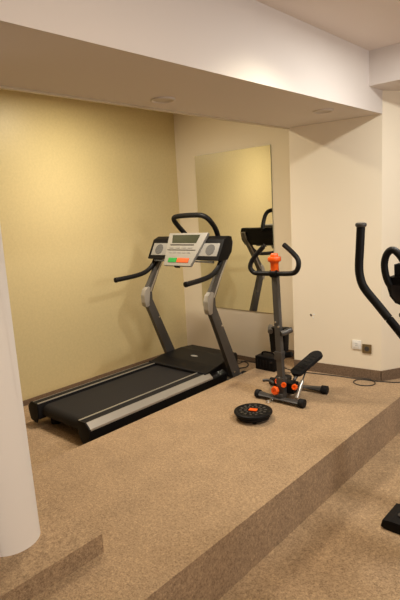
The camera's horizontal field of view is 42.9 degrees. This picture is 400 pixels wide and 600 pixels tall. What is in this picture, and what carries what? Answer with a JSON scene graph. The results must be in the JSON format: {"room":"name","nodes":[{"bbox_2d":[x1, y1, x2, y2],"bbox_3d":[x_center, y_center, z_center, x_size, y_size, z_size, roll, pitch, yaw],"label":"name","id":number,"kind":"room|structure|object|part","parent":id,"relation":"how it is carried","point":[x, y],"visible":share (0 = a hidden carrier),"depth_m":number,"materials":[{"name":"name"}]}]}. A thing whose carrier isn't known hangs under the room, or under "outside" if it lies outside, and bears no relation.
{"room":"home gym","nodes":[
{"label":"home gym","id":0,"kind":"room"},
{"bbox_2d":[0,492,103,599],"bbox_3d":[-2.292,1.485,1.259,1.070,0.098,4.278,6,13,42],"label":"step","id":1,"kind":"structure","parent":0,"point":[65,543],"depth_m":2.34,"materials":[{"name":"carpet"}]},
{"bbox_2d":[0,226,39,556],"bbox_3d":[-0.978,-0.144,2.222,0.264,2.643,0.264,6,13,42],"label":"column","id":2,"kind":"structure","parent":1,"relation":"on","point":[19,520],"depth_m":2.33,"materials":[{"name":"white paint"}]},
{"bbox_2d":[0,89,187,400],"bbox_3d":[-2.731,-0.130,3.602,0.150,3.155,7.630,6,13,42],"label":"wall","id":3,"kind":"structure","parent":0,"point":[87,188],"depth_m":5.16,"materials":[{"name":"yellow paint"}]},
{"bbox_2d":[23,345,187,405],"bbox_3d":[-2.646,1.219,3.728,0.012,0.050,7.480,6,13,42],"label":"baseboard","id":4,"kind":"structure","parent":3,"relation":"attached to","point":[25,402],"depth_m":5.29,"materials":[{"name":"carpet"}]},
{"bbox_2d":[23,359,255,467],"bbox_3d":[-2.127,1.345,3.280,1.397,0.100,7.480,6,13,42],"label":"floor","id":5,"kind":"structure","parent":0,"point":[47,440],"depth_m":4.07,"materials":[{"name":"carpet"}]},
{"bbox_2d":[28,213,254,443],"bbox_3d":[-0.353,0.058,4.818,1.004,1.704,2.447,6,13,42],"label":"treadmill","id":6,"kind":"object","parent":5,"relation":"on","point":[97,408],"visible":0.89,"depth_m":4.74,"materials":[{"name":"black plastic"}]},
{"bbox_3d":[-0.907,0.814,4.806,0.090,0.134,1.420,6,13,42],"label":"rail","id":7,"kind":"part","parent":6,"relation":"part of","materials":[{"name":"black rubber"}]},
{"bbox_3d":[-0.616,-0.359,5.175,0.052,0.278,0.622,6,13,42],"label":"hand rail","id":8,"kind":"part","parent":6,"relation":"part of","materials":[{"name":"black plastic"}]},
{"bbox_3d":[-0.413,0.864,4.364,0.090,0.134,1.420,6,13,42],"label":"rail","id":9,"kind":"part","parent":6,"relation":"part of","materials":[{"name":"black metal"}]},
{"bbox_2d":[155,244,162,253],"bbox_3d":[-0.417,-0.521,5.225,0.112,0.099,0.058,6,13,42],"label":"speaker grille","id":10,"kind":"object","parent":6,"relation":"attached to","point":[158,247],"depth_m":5.22,"materials":[{"name":"grey plastic"}]},
{"bbox_3d":[-0.375,-0.517,5.194,0.305,0.120,0.072,6,13,42],"label":"speaker panel","id":11,"kind":"part","parent":6,"relation":"part of","materials":[{"name":"grey plastic"}]},
{"bbox_3d":[-0.154,-0.490,4.976,0.520,0.316,0.191,6,13,42],"label":"display panel","id":12,"kind":"part","parent":6,"relation":"part of","materials":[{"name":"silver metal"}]},
{"bbox_2d":[149,345,237,374],"bbox_3d":[-0.007,0.656,5.303,0.796,0.172,0.725,6,13,42],"label":"hood","id":13,"kind":"object","parent":6,"relation":"attached to","point":[190,359],"depth_m":5.16,"materials":[{"name":"black plastic"}]},
{"bbox_3d":[-0.047,-0.722,5.000,0.511,0.272,0.210,6,13,42],"label":"handle","id":14,"kind":"part","parent":6,"relation":"part of","materials":[{"name":"black plastic"}]},
{"bbox_3d":[0.064,-0.296,4.596,0.052,0.278,0.578,6,13,42],"label":"hand rail","id":15,"kind":"part","parent":6,"relation":"part of","materials":[{"name":"black plastic"}]},
{"bbox_3d":[0.063,-0.472,4.801,0.295,0.120,0.072,6,13,42],"label":"speaker panel","id":16,"kind":"part","parent":6,"relation":"part of","materials":[{"name":"grey plastic"}]},
{"bbox_2d":[205,244,214,254],"bbox_3d":[0.095,-0.469,4.766,0.112,0.099,0.058,6,13,42],"label":"speaker grille","id":17,"kind":"object","parent":6,"relation":"attached to","point":[209,248],"depth_m":4.76,"materials":[{"name":"grey plastic"}]},
{"bbox_3d":[0.493,0.640,5.500,0.570,0.230,0.523,6,13,42],"label":"power cord","id":18,"kind":"part","parent":6,"relation":"part of","materials":[{"name":"grey plastic"}]},
{"bbox_2d":[31,358,399,599],"bbox_3d":[-0.824,1.519,2.610,1.458,0.600,8.188,6,13,42],"label":"floor","id":19,"kind":"structure","parent":0,"point":[185,498],"depth_m":3.13,"materials":[{"name":"carpet"}]},
{"bbox_2d":[234,403,272,423],"bbox_3d":[0.410,0.875,3.924,0.298,0.072,0.298,6,13,42],"label":"disc","id":20,"kind":"object","parent":19,"relation":"on","point":[253,413],"visible":1,"depth_m":3.87,"materials":[{"name":"black plastic"}]},
{"bbox_2d":[255,351,276,371],"bbox_3d":[0.685,0.599,5.094,0.230,0.179,0.155,6,13,42],"label":"box","id":21,"kind":"object","parent":19,"relation":"on","point":[265,360],"visible":0.87,"depth_m":5.05,"materials":[{"name":"black plastic"}]},
{"bbox_2d":[248,243,328,407],"bbox_3d":[0.723,0.168,4.262,0.546,1.311,0.550,6,13,42],"label":"mini stepper","id":22,"kind":"object","parent":19,"relation":"on","point":[284,386],"visible":1,"depth_m":4.20,"materials":[{"name":"grey paint"}]},
{"bbox_3d":[0.598,-0.292,4.088,0.116,0.170,0.106,6,13,42],"label":"knob","id":23,"kind":"part","parent":22,"relation":"part of","materials":[{"name":"orange plastic"}]},
{"bbox_3d":[0.623,0.753,4.226,0.073,0.073,0.038,6,13,42],"label":"adjuster knob","id":24,"kind":"part","parent":22,"relation":"part of","materials":[{"name":"orange plastic"}]},
{"bbox_3d":[0.646,0.277,4.179,0.087,1.076,0.044,6,13,42],"label":"post","id":25,"kind":"part","parent":22,"relation":"part of","materials":[{"name":"grey metal"}]},
{"bbox_3d":[0.774,0.712,4.169,0.050,0.052,0.039,3,12,31],"label":"adjuster knob","id":26,"kind":"part","parent":22,"relation":"part of","materials":[{"name":"orange plastic"}]},
{"bbox_2d":[285,368,399,385],"bbox_3d":[1.272,0.706,4.722,1.255,0.035,0.276,3,12,30],"label":"power cable","id":27,"kind":"object","parent":19,"relation":"on","point":[285,368],"visible":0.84,"depth_m":4.62,"materials":[{"name":"black plastic"}]},
{"bbox_2d":[173,113,293,357],"bbox_3d":[0.466,-0.679,5.689,1.740,3.155,0.150,6,13,42],"label":"wall","id":28,"kind":"structure","parent":0,"point":[247,333],"depth_m":5.69,"materials":[{"name":"beige paint"}]},
{"bbox_2d":[0,85,289,129],"bbox_3d":[-1.588,-0.983,2.057,0.020,0.032,7.194,6,13,42],"label":"trim","id":29,"kind":"structure","parent":28,"relation":"attached to","point":[1,87],"depth_m":3.25,"materials":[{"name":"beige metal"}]},
{"bbox_2d":[0,0,382,127],"bbox_3d":[-1.124,-1.204,1.920,0.835,0.439,7.688,6,13,42],"label":"beam","id":30,"kind":"structure","parent":28,"relation":"attached to","point":[253,61],"depth_m":2.70,"materials":[{"name":"white paint"}]},
{"bbox_2d":[150,97,175,103],"bbox_3d":[-0.233,-1.250,3.192,0.160,0.010,0.160,6,13,42],"label":"recessed light","id":31,"kind":"object","parent":30,"relation":"in","point":[160,100],"visible":1,"depth_m":3.19,"materials":[{"name":"beige"}]},
{"bbox_2d":[312,109,333,113],"bbox_3d":[0.938,-1.440,3.891,0.160,0.010,0.160,6,13,42],"label":"recessed light","id":32,"kind":"object","parent":30,"relation":"in","point":[320,111],"visible":1,"depth_m":3.90,"materials":[{"name":"beige"}]},
{"bbox_2d":[195,145,273,312],"bbox_3d":[0.376,-0.751,5.643,1.038,1.743,0.012,6,13,42],"label":"wall mirror","id":33,"kind":"object","parent":28,"relation":"attached to","point":[234,187],"visible":0.75,"depth_m":5.57,"materials":[{"name":"grey mirror"}]},
{"bbox_2d":[237,355,254,361],"bbox_3d":[0.360,0.652,5.979,1.397,0.050,0.012,6,13,42],"label":"baseboard","id":34,"kind":"structure","parent":28,"relation":"attached to","point":[240,357],"depth_m":5.82,"materials":[{"name":"wood"}]},
{"bbox_2d":[219,432,399,599],"bbox_3d":[1.665,1.736,0.932,4.505,0.100,9.000,6,13,42],"label":"floor","id":35,"kind":"structure","parent":0,"point":[342,550],"depth_m":2.84,"materials":[{"name":"carpet"}]},
{"bbox_2d":[355,222,399,534],"bbox_3d":[1.711,0.507,2.393,1.766,1.806,0.790,6,13,42],"label":"elliptical trainer","id":36,"kind":"object","parent":35,"relation":"on","point":[391,521],"visible":1,"depth_m":2.62,"materials":[{"name":"black plastic"}]},
{"bbox_3d":[1.084,-0.135,2.656,0.261,0.293,0.108,6,13,42],"label":"fixed handle","id":37,"kind":"part","parent":36,"relation":"part of","materials":[{"name":"black plastic"}]},
{"bbox_3d":[1.077,0.563,2.540,0.339,0.992,0.042,6,13,42],"label":"moving arm","id":38,"kind":"part","parent":36,"relation":"part of","materials":[{"name":"black plastic"}]},
{"bbox_3d":[1.048,-0.032,2.683,0.086,0.093,0.010,6,13,42],"label":"panel","id":39,"kind":"part","parent":36,"relation":"part of","materials":[{"name":"black plastic"}]},
{"bbox_2d":[256,0,399,50],"bbox_3d":[0.479,-1.485,1.389,7.660,0.120,9.150,6,13,42],"label":"ceiling","id":40,"kind":"structure","parent":0,"point":[369,25],"depth_m":3.17,"materials":[{"name":"beige paint"}]},
{"bbox_2d":[369,43,399,90],"bbox_3d":[3.324,-1.670,2.610,4.785,0.257,0.720,6,13,42],"label":"beam","id":41,"kind":"structure","parent":40,"relation":"attached to","point":[384,62],"depth_m":3.87,"materials":[{"name":"white paint"}]},
{"bbox_2d":[289,90,399,370],"bbox_3d":[2.096,-0.556,5.126,2.491,3.383,1.120,-6,10,-17],"label":"wall pier","id":42,"kind":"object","parent":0,"point":[345,173],"visible":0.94,"depth_m":4.56,"materials":[{"name":"beige paint"}]},
{"bbox_2d":[294,359,380,380],"bbox_3d":[1.276,0.659,4.809,0.840,0.095,0.012,4,12,35],"label":"baseboard","id":43,"kind":"object","parent":42,"relation":"attached to","point":[340,370],"visible":0.86,"depth_m":4.75,"materials":[{"name":"carpet"}]},
{"bbox_2d":[352,340,360,348],"bbox_3d":[1.427,0.407,4.642,0.082,0.082,0.016,4,12,35],"label":"wall socket","id":44,"kind":"object","parent":42,"relation":"attached to","point":[356,344],"visible":1,"depth_m":4.64,"materials":[{"name":"white plastic"}]},
{"bbox_2d":[362,344,371,353],"bbox_3d":[1.505,0.439,4.594,0.082,0.082,0.013,4,12,35],"label":"wall socket","id":45,"kind":"object","parent":42,"relation":"attached to","point":[366,348],"visible":1,"depth_m":4.59,"materials":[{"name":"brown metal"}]},
{"bbox_2d":[381,368,399,380],"bbox_3d":[2.049,0.635,4.696,0.895,0.095,0.012,-6,10,-17],"label":"baseboard","id":46,"kind":"structure","parent":42,"relation":"attached to","point":[390,374],"depth_m":4.59,"materials":[{"name":"wood"}]}
]}

